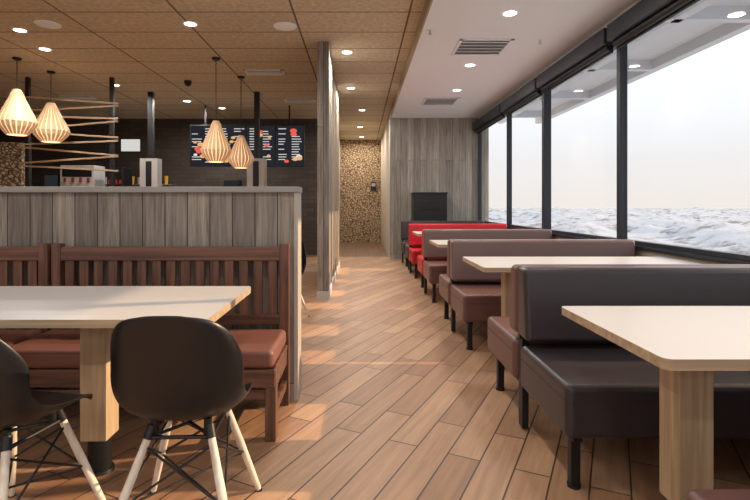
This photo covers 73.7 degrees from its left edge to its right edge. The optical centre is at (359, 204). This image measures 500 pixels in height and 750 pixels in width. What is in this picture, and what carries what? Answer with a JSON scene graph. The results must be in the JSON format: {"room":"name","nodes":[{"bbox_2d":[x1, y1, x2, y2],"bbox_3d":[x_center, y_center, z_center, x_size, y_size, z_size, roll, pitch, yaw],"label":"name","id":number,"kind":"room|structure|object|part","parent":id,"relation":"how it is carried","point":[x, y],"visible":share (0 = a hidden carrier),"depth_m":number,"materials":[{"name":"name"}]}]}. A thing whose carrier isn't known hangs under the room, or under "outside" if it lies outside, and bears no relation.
{"room":"eatery","nodes":[
{"label":"eatery","id":0,"kind":"room"},
{"bbox_2d":[105,176,176,185],"bbox_3d":[-5.600,-0.579,11.585,2.600,0.258,0.370,0,0,0],"label":"cups","id":1,"kind":"object","parent":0,"point":[133,177],"depth_m":11.52,"materials":[{"name":"plastic"}]},
{"bbox_2d":[0,119,316,254],"bbox_3d":[-4.560,-0.430,11.840,7.880,3.200,0.120,0,0,0],"label":"wall","id":2,"kind":"structure","parent":0,"point":[171,136],"depth_m":11.78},
{"bbox_2d":[121,139,140,151],"bbox_3d":[-5.394,-1.404,11.760,0.480,0.320,0.030,0,0,0],"label":"wall sign","id":3,"kind":"object","parent":2,"relation":"attached to","point":[127,145],"depth_m":11.74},
{"bbox_2d":[0,0,424,139],"bbox_3d":[-3.925,-2.080,6.350,9.150,0.100,18.900,0,0,0],"label":"ceiling","id":4,"kind":"structure","parent":0,"point":[145,45],"depth_m":6.66,"materials":[{"name":"wood"}]},
{"bbox_2d":[0,57,37,135],"bbox_3d":[-4.733,-1.498,6.900,0.497,1.063,0.499,0,0,0],"label":"pendant lamp","id":5,"kind":"object","parent":4,"relation":"hanging from","point":[17,118],"visible":1,"depth_m":6.78,"materials":[{"name":"wood"}]},
{"bbox_3d":[-4.733,-1.797,6.900,0.011,0.445,0.011,0,0,22],"label":"cord","id":6,"kind":"part","parent":5,"relation":"part of","materials":[{"name":"black metal"}]},
{"bbox_3d":[-4.733,-1.256,6.900,0.473,0.580,0.473,0,0,0],"label":"lamp shade","id":7,"kind":"part","parent":5,"relation":"part of","materials":[{"name":"wood"}]},
{"bbox_2d":[11,28,28,32],"bbox_3d":[-3.944,-2.024,5.800,0.170,0.008,0.170,0,0,0],"label":"recessed light","id":8,"kind":"object","parent":4,"relation":"in","point":[20,30],"visible":1,"depth_m":5.80,"materials":[{"name":"white paint"}]},
{"bbox_2d":[38,47,52,51],"bbox_3d":[-4.099,-2.024,6.506,0.170,0.008,0.170,0,0,0],"label":"recessed light","id":9,"kind":"object","parent":4,"relation":"in","point":[39,48],"visible":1,"depth_m":6.51,"materials":[{"name":"white paint"}]},
{"bbox_2d":[34,20,61,28],"bbox_3d":[-3.499,-2.021,5.608,0.270,0.017,0.270,0,0,0],"label":"ceiling speaker","id":10,"kind":"object","parent":4,"relation":"in","point":[42,23],"depth_m":5.57},
{"bbox_2d":[32,70,70,142],"bbox_3d":[-4.697,-1.493,7.600,0.517,1.071,0.519,0,0,0],"label":"pendant lamp","id":11,"kind":"object","parent":4,"relation":"hanging from","point":[51,128],"visible":0.94,"depth_m":7.47,"materials":[{"name":"wood"}]},
{"bbox_3d":[-4.697,-1.231,7.600,0.493,0.547,0.493,0,0,0],"label":"lamp shade","id":12,"kind":"part","parent":11,"relation":"part of","materials":[{"name":"wood"}]},
{"bbox_2d":[57,95,96,98],"bbox_3d":[-5.301,-2.015,9.398,0.600,0.027,0.300,0,0,0],"label":"ceiling vent","id":13,"kind":"object","parent":4,"relation":"in","point":[63,96],"depth_m":9.33,"materials":[{"name":"metal"}]},
{"bbox_2d":[184,80,191,86],"bbox_3d":[-2.816,-1.995,8.185,0.120,0.110,0.120,0,0,0],"label":"security camera","id":14,"kind":"object","parent":4,"relation":"attached to","point":[188,83],"visible":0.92,"depth_m":8.14,"materials":[{"name":"black plastic"}]},
{"bbox_2d":[182,21,197,26],"bbox_3d":[-1.900,-2.024,5.600,0.170,0.008,0.170,0,0,0],"label":"recessed light","id":15,"kind":"object","parent":4,"relation":"in","point":[186,23],"visible":1,"depth_m":5.60,"materials":[{"name":"white paint"}]},
{"bbox_2d":[200,57,230,162],"bbox_3d":[-1.987,-1.311,6.900,0.414,1.436,0.416,0,0,0],"label":"pendant lamp","id":16,"kind":"object","parent":4,"relation":"hanging from","point":[215,148],"visible":1,"depth_m":6.78,"materials":[{"name":"wood"}]},
{"bbox_3d":[-1.987,-0.856,6.900,0.390,0.524,0.390,0,0,0],"label":"lamp shade","id":17,"kind":"part","parent":16,"relation":"part of","materials":[{"name":"wood"}]},
{"bbox_2d":[228,76,253,167],"bbox_3d":[-1.880,-1.307,7.900,0.411,1.444,0.413,0,0,0],"label":"pendant lamp","id":18,"kind":"object","parent":4,"relation":"hanging from","point":[241,156],"visible":0.99,"depth_m":7.78,"materials":[{"name":"wood"}]},
{"bbox_3d":[-1.880,-0.822,7.900,0.387,0.474,0.387,0,0,0],"label":"lamp shade","id":19,"kind":"part","parent":18,"relation":"part of","materials":[{"name":"wood"}]},
{"bbox_2d":[190,105,304,166],"bbox_3d":[-2.295,-1.402,10.194,2.330,1.254,0.072,0,0,0],"label":"menu board","id":20,"kind":"object","parent":4,"relation":"hanging from","point":[281,145],"visible":0.73,"depth_m":10.17,"materials":[{"name":"black plastic"}]},
{"bbox_2d":[243,69,285,74],"bbox_3d":[-1.450,-2.015,7.632,0.600,0.027,0.300,0,0,0],"label":"ceiling vent","id":21,"kind":"object","parent":4,"relation":"in","point":[248,71],"depth_m":7.56,"materials":[{"name":"metal"}]},
{"bbox_2d":[273,22,296,30],"bbox_3d":[-0.851,-2.021,5.670,0.270,0.017,0.270,0,0,0],"label":"ceiling speaker","id":22,"kind":"object","parent":4,"relation":"in","point":[284,26],"depth_m":5.64},
{"bbox_2d":[283,98,315,101],"bbox_3d":[-1.160,-2.015,9.667,0.600,0.027,0.300,0,0,0],"label":"ceiling vent","id":23,"kind":"object","parent":4,"relation":"in","point":[285,99],"depth_m":9.61,"materials":[{"name":"white metal"}]},
{"bbox_2d":[341,50,352,54],"bbox_3d":[-0.172,-2.024,6.634,0.170,0.008,0.170,0,0,0],"label":"recessed light","id":24,"kind":"object","parent":4,"relation":"in","point":[346,52],"visible":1,"depth_m":6.64,"materials":[{"name":"white paint"}]},
{"bbox_2d":[498,0,749,123],"bbox_3d":[3.525,-2.090,4.500,1.630,0.280,15.000,0,0,0],"label":"canopy","id":25,"kind":"object","parent":4,"relation":"attached to","point":[705,24],"visible":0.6,"depth_m":6.59,"materials":[{"name":"paint"}]},
{"bbox_2d":[339,138,339,243],"bbox_3d":[-0.685,-0.430,13.750,0.130,3.200,3.700,0,0,0],"label":"wall","id":26,"kind":"structure","parent":0,"point":[339,138],"depth_m":15.12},
{"bbox_2d":[306,243,388,256],"bbox_3d":[-3.860,1.220,13.550,9.280,0.100,4.500,0,0,0],"label":"floor","id":27,"kind":"structure","parent":0,"point":[345,249],"depth_m":12.86,"materials":[{"name":"brown wood"}]},
{"bbox_2d":[340,140,380,242],"bbox_3d":[0.010,-0.430,15.660,1.520,3.200,0.120,0,0,0],"label":"wall","id":28,"kind":"structure","parent":0,"point":[360,160],"depth_m":15.60,"materials":[{"name":"beige stone"}]},
{"bbox_2d":[371,182,375,190],"bbox_3d":[0.420,-0.580,15.572,0.180,0.280,0.055,0,0,0],"label":"card reader","id":29,"kind":"object","parent":28,"relation":"attached to","point":[373,184],"visible":1,"depth_m":15.55,"materials":[{"name":"black plastic"}]},
{"bbox_2d":[0,257,749,499],"bbox_3d":[-2.885,1.220,4.100,11.230,0.100,14.400,0,0,0],"label":"floor","id":30,"kind":"structure","parent":0,"point":[393,403],"depth_m":2.52,"materials":[{"name":"brown wood"}]},
{"bbox_2d":[0,142,24,186],"bbox_3d":[-6.700,0.020,9.140,1.200,2.300,0.280,0,0,0],"label":"column","id":31,"kind":"structure","parent":30,"relation":"on","point":[11,175],"depth_m":9.00,"materials":[{"name":"brown stone"}]},
{"bbox_2d":[0,243,51,345],"bbox_3d":[-2.530,0.698,2.708,1.420,0.945,0.515,0,0,0],"label":"wooden bench","id":32,"kind":"object","parent":30,"relation":"on","point":[38,258],"visible":0.36,"depth_m":2.92,"materials":[{"name":"brown wood"}]},
{"bbox_2d":[0,329,41,345],"bbox_3d":[-2.530,0.761,2.675,1.400,0.093,0.450,0,0,0],"label":"cushion","id":33,"kind":"object","parent":32,"relation":"on","point":[12,337],"depth_m":2.77,"materials":[{"name":"brown leather"}]},
{"bbox_2d":[0,339,105,499],"bbox_3d":[-1.237,0.759,1.729,0.476,0.834,0.517,0,0,11],"label":"dining chair","id":34,"kind":"object","parent":30,"relation":"on","point":[20,405],"visible":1,"depth_m":1.64,"materials":[{"name":"black plastic"}]},
{"bbox_2d":[18,77,117,186],"bbox_3d":[-4.611,-0.429,7.936,1.575,3.198,0.087,0,0,0],"label":"divider","id":35,"kind":"object","parent":30,"relation":"on","point":[112,120],"visible":0.73,"depth_m":7.89,"materials":[{"name":"brown wood"}]},
{"bbox_2d":[0,286,250,476],"bbox_3d":[-1.355,0.795,2.210,1.590,0.750,0.760,0,0,0],"label":"dining table","id":36,"kind":"object","parent":30,"relation":"on","point":[96,310],"visible":0.87,"depth_m":2.15,"materials":[{"name":"laminate"}]},
{"bbox_3d":[-1.150,0.742,2.210,0.116,0.557,0.116,0,0,0],"label":"post","id":37,"kind":"part","parent":36,"relation":"part of","materials":[{"name":"brown wood"}]},
{"bbox_3d":[-1.150,1.164,2.210,0.124,0.012,0.124,0,0,0],"label":"floor plate","id":38,"kind":"part","parent":36,"relation":"part of","materials":[{"name":"black metal"}]},
{"bbox_2d":[0,243,289,441],"bbox_3d":[-1.107,0.698,2.708,1.385,0.945,0.515,0,0,0],"label":"wooden bench","id":39,"kind":"object","parent":30,"relation":"on","point":[52,357],"visible":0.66,"depth_m":2.91,"materials":[{"name":"brown wood"}]},
{"bbox_2d":[11,329,285,367],"bbox_3d":[-1.107,0.761,2.675,1.365,0.093,0.450,0,0,0],"label":"cushion","id":40,"kind":"object","parent":39,"relation":"on","point":[54,348],"depth_m":2.53,"materials":[{"name":"brown leather"}]},
{"bbox_3d":[-1.107,0.890,2.688,1.375,0.160,0.455,0,0,0],"label":"seat frame","id":41,"kind":"part","parent":39,"relation":"part of","materials":[{"name":"brown wood"}]},
{"bbox_2d":[0,187,301,399],"bbox_3d":[-3.283,0.530,3.070,5.835,1.280,0.190,0,0,0],"label":"partition wall","id":42,"kind":"structure","parent":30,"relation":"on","point":[26,219],"depth_m":3.00,"materials":[{"name":"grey wood"}]},
{"bbox_3d":[-3.283,-0.092,3.070,5.835,0.035,0.190,0,0,0],"label":"cap","id":43,"kind":"part","parent":42,"relation":"part of","materials":[{"name":"grey wood"}]},
{"bbox_2d":[294,192,300,400],"bbox_3d":[-0.383,0.547,3.070,0.025,1.245,0.170,0,0,0],"label":"trim","id":44,"kind":"structure","parent":42,"relation":"attached to","point":[297,196],"depth_m":2.98,"materials":[{"name":"wood"}]},
{"bbox_2d":[140,92,161,186],"bbox_3d":[-3.762,-0.429,8.996,0.320,3.198,0.208,0,0,0],"label":"support post","id":45,"kind":"object","parent":30,"relation":"on","point":[150,167],"visible":0.56,"depth_m":8.90,"materials":[{"name":"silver metal"}]},
{"bbox_2d":[110,316,261,499],"bbox_3d":[-0.620,0.759,1.799,0.476,0.834,0.517,0,0,-2],"label":"dining chair","id":46,"kind":"object","parent":30,"relation":"on","point":[187,370],"visible":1,"depth_m":1.61,"materials":[{"name":"black plastic"}]},
{"bbox_2d":[247,92,266,186],"bbox_3d":[-1.854,-0.429,8.996,0.320,3.198,0.208,0,0,0],"label":"support post","id":47,"kind":"object","parent":30,"relation":"on","point":[257,171],"visible":0.48,"depth_m":8.90,"materials":[{"name":"black metal"}]},
{"bbox_2d":[301,241,309,316],"bbox_3d":[-0.779,0.759,5.031,0.476,0.834,0.517,0,0,4],"label":"dining chair","id":48,"kind":"object","parent":30,"relation":"on","point":[303,251],"visible":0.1,"depth_m":5.18,"materials":[{"name":"black plastic"}]},
{"bbox_2d":[317,261,339,298],"bbox_3d":[-0.458,1.120,7.895,0.155,0.100,3.410,0,0,0],"label":"base","id":49,"kind":"object","parent":30,"relation":"on","point":[320,294],"visible":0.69,"depth_m":6.23,"materials":[{"name":"grey paint"}]},
{"bbox_2d":[317,42,329,290],"bbox_3d":[-0.458,-0.428,6.260,0.145,3.197,0.120,0,0,0],"label":"end post","id":50,"kind":"object","parent":49,"relation":"on","point":[323,48],"visible":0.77,"depth_m":6.20,"materials":[{"name":"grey wood"}]},
{"bbox_2d":[330,56,338,283],"bbox_3d":[-0.455,-0.428,7.960,0.110,3.197,3.280,0,0,0],"label":"boards","id":51,"kind":"object","parent":49,"relation":"on","point":[330,56],"visible":0.21,"depth_m":7.55,"materials":[{"name":"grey wood"}]},
{"bbox_2d":[331,58,337,282],"bbox_3d":[-0.393,-0.478,7.905,0.015,3.097,2.010,0,0,0],"label":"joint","id":52,"kind":"object","parent":51,"relation":"attached to","point":[331,58],"visible":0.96,"depth_m":7.56,"materials":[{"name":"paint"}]},
{"bbox_2d":[412,231,421,235],"bbox_3d":[1.635,0.795,7.610,1.610,0.750,0.720,0,0,0],"label":"dining table","id":53,"kind":"object","parent":30,"relation":"on","point":[417,233],"visible":0.06,"depth_m":7.62,"materials":[{"name":"laminate"}]},
{"bbox_2d":[410,192,447,220],"bbox_3d":[1.440,0.455,10.475,0.710,1.430,0.580,0,0,0],"label":"cabinet","id":54,"kind":"object","parent":30,"relation":"on","point":[425,206],"visible":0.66,"depth_m":10.20,"materials":[{"name":"black wood"}]},
{"bbox_3d":[1.440,0.620,10.195,0.600,0.900,0.010,0,0,0],"label":"door","id":55,"kind":"part","parent":54,"relation":"part of","materials":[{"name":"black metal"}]},
{"bbox_2d":[429,240,447,247],"bbox_3d":[1.635,0.795,5.660,1.610,0.750,0.720,0,0,0],"label":"dining table","id":56,"kind":"object","parent":30,"relation":"on","point":[438,243],"visible":0.12,"depth_m":5.60,"materials":[{"name":"laminate"}]},
{"bbox_2d":[401,221,483,266],"bbox_3d":[1.644,0.743,9.744,1.652,0.855,0.672,0,0,0],"label":"bench","id":57,"kind":"object","parent":30,"relation":"on","point":[404,224],"visible":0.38,"depth_m":9.92,"materials":[{"name":"black leather"}]},
{"bbox_3d":[1.645,0.825,9.705,1.650,0.220,0.590,0,0,0],"label":"seat","id":58,"kind":"part","parent":57,"relation":"part of","materials":[{"name":"grey leather"}]},
{"bbox_3d":[1.643,0.889,9.775,1.605,0.538,0.610,0,0,0],"label":"metal frame","id":59,"kind":"part","parent":57,"relation":"part of","materials":[{"name":"black metal"}]},
{"bbox_2d":[401,221,483,238],"bbox_3d":[1.645,0.497,9.967,1.650,0.365,0.151,0,0,0],"label":"cushion","id":60,"kind":"object","parent":57,"relation":"on","point":[404,224],"depth_m":9.92,"materials":[{"name":"grey leather"}]},
{"bbox_2d":[405,224,506,278],"bbox_3d":[1.644,0.743,8.489,1.652,0.855,1.262,0,0,0],"label":"bench","id":61,"kind":"object","parent":30,"relation":"on","point":[413,248],"visible":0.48,"depth_m":8.37,"materials":[{"name":"red leather"}]},
{"bbox_3d":[1.643,0.889,8.500,1.605,0.538,1.160,0,0,0],"label":"metal frame","id":62,"kind":"part","parent":61,"relation":"part of","materials":[{"name":"black metal"}]},
{"bbox_3d":[1.645,0.825,8.835,1.650,0.220,0.570,0,0,0],"label":"seat","id":63,"kind":"part","parent":61,"relation":"part of","materials":[{"name":"red leather"}]},
{"bbox_3d":[1.645,0.825,8.155,1.650,0.220,0.590,0,0,0],"label":"seat","id":64,"kind":"part","parent":61,"relation":"part of","materials":[{"name":"red leather"}]},
{"bbox_2d":[408,224,506,245],"bbox_3d":[1.645,0.497,8.417,1.650,0.365,0.151,0,0,0],"label":"cushion","id":65,"kind":"object","parent":61,"relation":"on","point":[413,240],"depth_m":8.37,"materials":[{"name":"red leather"}]},
{"bbox_2d":[417,229,551,302],"bbox_3d":[1.644,0.743,6.539,1.652,0.855,1.262,0,0,0],"label":"bench","id":66,"kind":"object","parent":30,"relation":"on","point":[432,262],"visible":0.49,"depth_m":6.42,"materials":[{"name":"brown leather"}]},
{"bbox_2d":[421,229,423,255],"bbox_3d":[1.645,0.500,6.628,1.650,0.360,0.140,0,0,0],"label":"cushion","id":67,"kind":"object","parent":66,"relation":"on","point":[423,229],"depth_m":6.58,"materials":[{"name":"red leather"}]},
{"bbox_3d":[1.643,0.889,6.550,1.605,0.538,1.160,0,0,0],"label":"metal frame","id":68,"kind":"part","parent":66,"relation":"part of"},
{"bbox_3d":[1.645,0.825,6.885,1.650,0.220,0.570,0,0,0],"label":"seat","id":69,"kind":"part","parent":66,"relation":"part of","materials":[{"name":"brown leather"}]},
{"bbox_3d":[1.645,0.825,6.205,1.650,0.220,0.590,0,0,0],"label":"seat","id":70,"kind":"part","parent":66,"relation":"part of","materials":[{"name":"brown leather"}]},
{"bbox_2d":[423,229,551,257],"bbox_3d":[1.645,0.497,6.467,1.650,0.365,0.151,0,0,0],"label":"cushion","id":71,"kind":"object","parent":66,"relation":"on","point":[430,250],"depth_m":6.42,"materials":[{"name":"brown leather"}]},
{"bbox_2d":[439,239,635,349],"bbox_3d":[1.644,0.743,4.589,1.652,0.855,1.262,0,0,0],"label":"bench","id":72,"kind":"object","parent":30,"relation":"on","point":[471,293],"visible":0.5,"depth_m":4.46,"materials":[{"name":"brown leather"}]},
{"bbox_3d":[1.643,0.889,4.600,1.605,0.538,1.160,0,0,0],"label":"metal frame","id":73,"kind":"part","parent":72,"relation":"part of","materials":[{"name":"black metal"}]},
{"bbox_3d":[1.645,0.825,4.935,1.650,0.220,0.570,0,0,0],"label":"seat","id":74,"kind":"part","parent":72,"relation":"part of","materials":[{"name":"brown leather"}]},
{"bbox_3d":[1.645,0.825,4.255,1.650,0.220,0.590,0,0,0],"label":"seat","id":75,"kind":"part","parent":72,"relation":"part of","materials":[{"name":"brown leather"}]},
{"bbox_2d":[447,239,622,277],"bbox_3d":[1.645,0.500,4.678,1.650,0.360,0.140,0,0,0],"label":"cushion","id":76,"kind":"object","parent":72,"relation":"on","point":[448,243],"depth_m":4.64,"materials":[{"name":"brown leather"}]},
{"bbox_2d":[450,240,635,280],"bbox_3d":[1.645,0.497,4.517,1.650,0.365,0.151,0,0,0],"label":"cushion","id":77,"kind":"object","parent":72,"relation":"on","point":[460,270],"depth_m":4.47,"materials":[{"name":"brown leather"}]},
{"bbox_2d":[463,257,699,315],"bbox_3d":[1.635,0.795,3.710,1.610,0.750,0.720,0,0,0],"label":"dining table","id":78,"kind":"object","parent":30,"relation":"on","point":[503,265],"visible":0.29,"depth_m":3.72,"materials":[{"name":"laminate"}]},
{"bbox_3d":[1.120,0.742,3.710,0.116,0.557,0.116,0,0,0],"label":"post","id":79,"kind":"part","parent":78,"relation":"part of","materials":[{"name":"brown wood"}]},
{"bbox_2d":[488,264,749,489],"bbox_3d":[1.644,0.743,2.609,1.652,0.855,1.262,0,0,0],"label":"bench","id":80,"kind":"object","parent":30,"relation":"on","point":[589,385],"visible":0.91,"depth_m":2.47,"materials":[{"name":"black leather"}]},
{"bbox_3d":[1.643,0.889,2.620,1.605,0.538,1.160,0,0,0],"label":"metal frame","id":81,"kind":"part","parent":80,"relation":"part of","materials":[{"name":"black metal"}]},
{"bbox_3d":[1.645,0.825,2.955,1.650,0.220,0.570,0,0,0],"label":"seat","id":82,"kind":"part","parent":80,"relation":"part of","materials":[{"name":"black leather"}]},
{"bbox_2d":[509,264,749,332],"bbox_3d":[1.645,0.500,2.698,1.650,0.360,0.140,0,0,0],"label":"cushion","id":83,"kind":"object","parent":80,"relation":"on","point":[513,322],"depth_m":2.65,"materials":[{"name":"brown leather"}]},
{"bbox_2d":[518,266,749,341],"bbox_3d":[1.645,0.497,2.537,1.650,0.365,0.151,0,0,0],"label":"cushion","id":84,"kind":"object","parent":80,"relation":"on","point":[543,291],"depth_m":2.48,"materials":[{"name":"black leather"}]},
{"bbox_3d":[1.645,0.825,2.275,1.650,0.220,0.590,0,0,0],"label":"seat","id":85,"kind":"part","parent":80,"relation":"part of","materials":[{"name":"black leather"}]},
{"bbox_2d":[562,306,749,499],"bbox_3d":[1.635,0.795,1.720,1.610,0.750,0.720,0,0,0],"label":"dining table","id":86,"kind":"object","parent":30,"relation":"on","point":[687,344],"visible":0.94,"depth_m":1.66,"materials":[{"name":"laminate"}]},
{"bbox_3d":[1.120,0.742,1.720,0.116,0.557,0.116,0,0,0],"label":"post","id":87,"kind":"part","parent":86,"relation":"part of","materials":[{"name":"brown wood"}]},
{"bbox_2d":[686,489,749,499],"bbox_3d":[1.644,0.743,0.649,1.652,0.855,1.262,0,0,0],"label":"bench","id":88,"kind":"object","parent":30,"relation":"on","point":[698,494],"visible":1,"depth_m":1.24,"materials":[{"name":"brown leather"}]},
{"bbox_3d":[-3.825,0.635,9.650,4.350,1.070,0.660,0,0,0],"label":"countertop","id":89,"kind":"structure","parent":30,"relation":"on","visible":0},
{"bbox_2d":[44,174,59,186],"bbox_3d":[-5.856,-0.248,9.596,0.269,0.695,0.248,0,0,0],"label":"cash register","id":90,"kind":"object","parent":89,"relation":"on","point":[50,180],"visible":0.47,"depth_m":9.47,"materials":[{"name":"black plastic"}]},
{"bbox_2d":[60,165,104,186],"bbox_3d":[-5.318,-0.324,9.575,0.653,0.849,0.450,0,0,0],"label":"dispenser","id":91,"kind":"object","parent":89,"relation":"on","point":[68,177],"visible":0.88,"depth_m":9.40,"materials":[{"name":"grey paint"}]},
{"bbox_3d":[-5.318,-0.609,9.394,0.555,0.160,0.012,0,0,0],"label":"panel","id":92,"kind":"part","parent":91,"relation":"part of","materials":[{"name":"black plastic"}]},
{"bbox_2d":[107,167,131,186],"bbox_3d":[-4.608,-0.305,9.575,0.307,0.810,0.450,0,0,0],"label":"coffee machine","id":93,"kind":"object","parent":89,"relation":"on","point":[123,177],"visible":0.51,"depth_m":9.40,"materials":[{"name":"black plastic"}]},
{"bbox_3d":[-4.608,-0.570,9.394,0.261,0.160,0.012,0,0,0],"label":"panel","id":94,"kind":"part","parent":93,"relation":"part of","materials":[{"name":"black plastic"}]},
{"bbox_2d":[224,180,241,186],"bbox_3d":[-2.438,-0.190,9.596,0.307,0.580,0.208,0,0,0],"label":"cash register","id":95,"kind":"object","parent":89,"relation":"on","point":[227,183],"visible":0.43,"depth_m":9.49,"materials":[{"name":"black plastic"}]},
{"bbox_2d":[381,113,389,257],"bbox_3d":[0.710,-0.430,13.260,0.120,3.200,4.680,0,0,0],"label":"wall","id":96,"kind":"structure","parent":0,"point":[385,140],"depth_m":12.74,"materials":[{"name":"beige paint"}]},
{"bbox_2d":[390,118,488,258],"bbox_3d":[1.715,-0.355,10.860,2.130,3.050,0.120,0,0,0],"label":"wall","id":97,"kind":"structure","parent":0,"point":[427,154],"depth_m":10.80,"materials":[{"name":"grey wood"}]},
{"bbox_2d":[391,0,636,117],"bbox_3d":[1.725,-2.005,3.900,2.110,0.250,14.000,0,0,0],"label":"ceiling soffit","id":98,"kind":"structure","parent":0,"point":[433,72],"depth_m":5.97,"materials":[{"name":"white paint"}]},
{"bbox_2d":[390,0,432,117],"bbox_3d":[0.660,-1.953,3.900,0.020,0.154,14.000,0,0,0],"label":"trim","id":99,"kind":"structure","parent":98,"relation":"attached to","point":[428,3],"depth_m":6.08,"materials":[{"name":"paint"}]},
{"bbox_2d":[421,98,459,104],"bbox_3d":[1.446,-1.865,9.038,0.620,0.027,0.600,0,0,0],"label":"ceiling vent","id":100,"kind":"object","parent":98,"relation":"in","point":[427,101],"depth_m":9.05,"materials":[{"name":"white metal"}]},
{"bbox_2d":[464,63,475,66],"bbox_3d":[1.477,-1.874,6.714,0.170,0.008,0.170,0,0,0],"label":"recessed light","id":101,"kind":"object","parent":98,"relation":"in","point":[469,64],"visible":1,"depth_m":6.72,"materials":[{"name":"white paint"}]},
{"bbox_2d":[451,39,514,54],"bbox_3d":[1.440,-1.865,5.949,0.620,0.027,0.600,0,0,0],"label":"ceiling vent","id":102,"kind":"object","parent":98,"relation":"in","point":[464,46],"depth_m":5.92,"materials":[{"name":"white metal"}]},
{"bbox_2d":[501,10,518,16],"bbox_3d":[1.469,-1.874,4.896,0.170,0.008,0.170,0,0,0],"label":"recessed light","id":103,"kind":"object","parent":98,"relation":"in","point":[509,13],"visible":1,"depth_m":4.89,"materials":[{"name":"white paint"}]},
{"bbox_2d":[478,0,640,118],"bbox_3d":[2.620,-1.805,3.900,0.140,0.150,13.800,0,0,0],"label":"wall","id":104,"kind":"structure","parent":0,"point":[637,1],"depth_m":5.93,"materials":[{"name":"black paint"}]},
{"bbox_2d":[607,0,699,48],"bbox_3d":[2.462,-1.630,3.925,0.125,0.240,1.890,0,0,0],"label":"roller blind","id":105,"kind":"object","parent":104,"relation":"attached to","point":[646,15],"visible":1,"depth_m":4.31,"materials":[{"name":"black metal"}]},
{"bbox_2d":[552,236,725,263],"bbox_3d":[2.610,0.785,3.900,0.160,0.770,13.800,0,0,0],"label":"wall","id":106,"kind":"structure","parent":0,"point":[639,253],"depth_m":4.14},
{"bbox_2d":[478,45,749,263],"bbox_3d":[2.605,-0.665,3.900,0.210,2.130,13.800,0,0,0],"label":"window","id":107,"kind":"structure","parent":106,"relation":"in","point":[677,253],"depth_m":4.88,"materials":[{"name":"black metal"}]},
{"bbox_2d":[472,104,504,133],"bbox_3d":[2.462,-1.630,9.670,0.125,0.240,2.080,0,0,0],"label":"roller blind","id":108,"kind":"object","parent":107,"relation":"attached to","point":[494,115],"visible":0.9,"depth_m":9.46,"materials":[{"name":"black metal"}]},
{"bbox_3d":[2.567,-0.680,9.670,0.075,2.100,2.140,0,0,0],"label":"frame","id":109,"kind":"part","parent":107,"relation":"part of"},
{"bbox_2d":[500,78,541,115],"bbox_3d":[2.462,-1.630,7.720,0.125,0.240,1.700,0,0,0],"label":"roller blind","id":110,"kind":"object","parent":107,"relation":"attached to","point":[528,93],"visible":0.9,"depth_m":7.54,"materials":[{"name":"black metal"}]},
{"bbox_3d":[2.567,-0.680,7.720,0.075,2.100,1.760,0,0,0],"label":"frame","id":111,"kind":"part","parent":107,"relation":"part of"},
{"bbox_2d":[542,92,545,228],"bbox_3d":[2.514,-0.610,6.840,0.028,1.940,0.080,0,0,0],"label":"window column","id":112,"kind":"structure","parent":107,"relation":"attached to","point":[543,94],"depth_m":6.81,"materials":[{"name":"black metal"}]},
{"bbox_2d":[536,28,612,92],"bbox_3d":[2.462,-1.630,5.870,0.125,0.240,1.880,0,0,0],"label":"roller blind","id":113,"kind":"object","parent":107,"relation":"attached to","point":[596,48],"visible":0.91,"depth_m":5.59,"materials":[{"name":"black metal"}]},
{"bbox_3d":[2.567,-0.680,5.870,0.075,2.100,1.940,0,0,0],"label":"frame","id":114,"kind":"part","parent":107,"relation":"part of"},
{"bbox_3d":[2.605,0.385,3.900,0.210,0.030,13.800,0,0,0],"label":"sill","id":115,"kind":"part","parent":107,"relation":"part of","materials":[{"name":"black metal"}]},
{"bbox_3d":[2.567,-0.680,3.925,0.075,2.100,1.950,0,0,0],"label":"frame","id":116,"kind":"part","parent":107,"relation":"part of","materials":[{"name":"black metal"}]},
{"label":"outside","id":117,"kind":"structure","parent":0,"visible":0},
{"bbox_2d":[489,207,749,254],"bbox_3d":[45.200,0.993,47.000,80.000,2.146,110.000,0,0,0],"label":"snowy ground","id":118,"kind":"structure","parent":117,"point":[726,229],"depth_m":19.61,"materials":[{"name":"white snow"}]}
]}

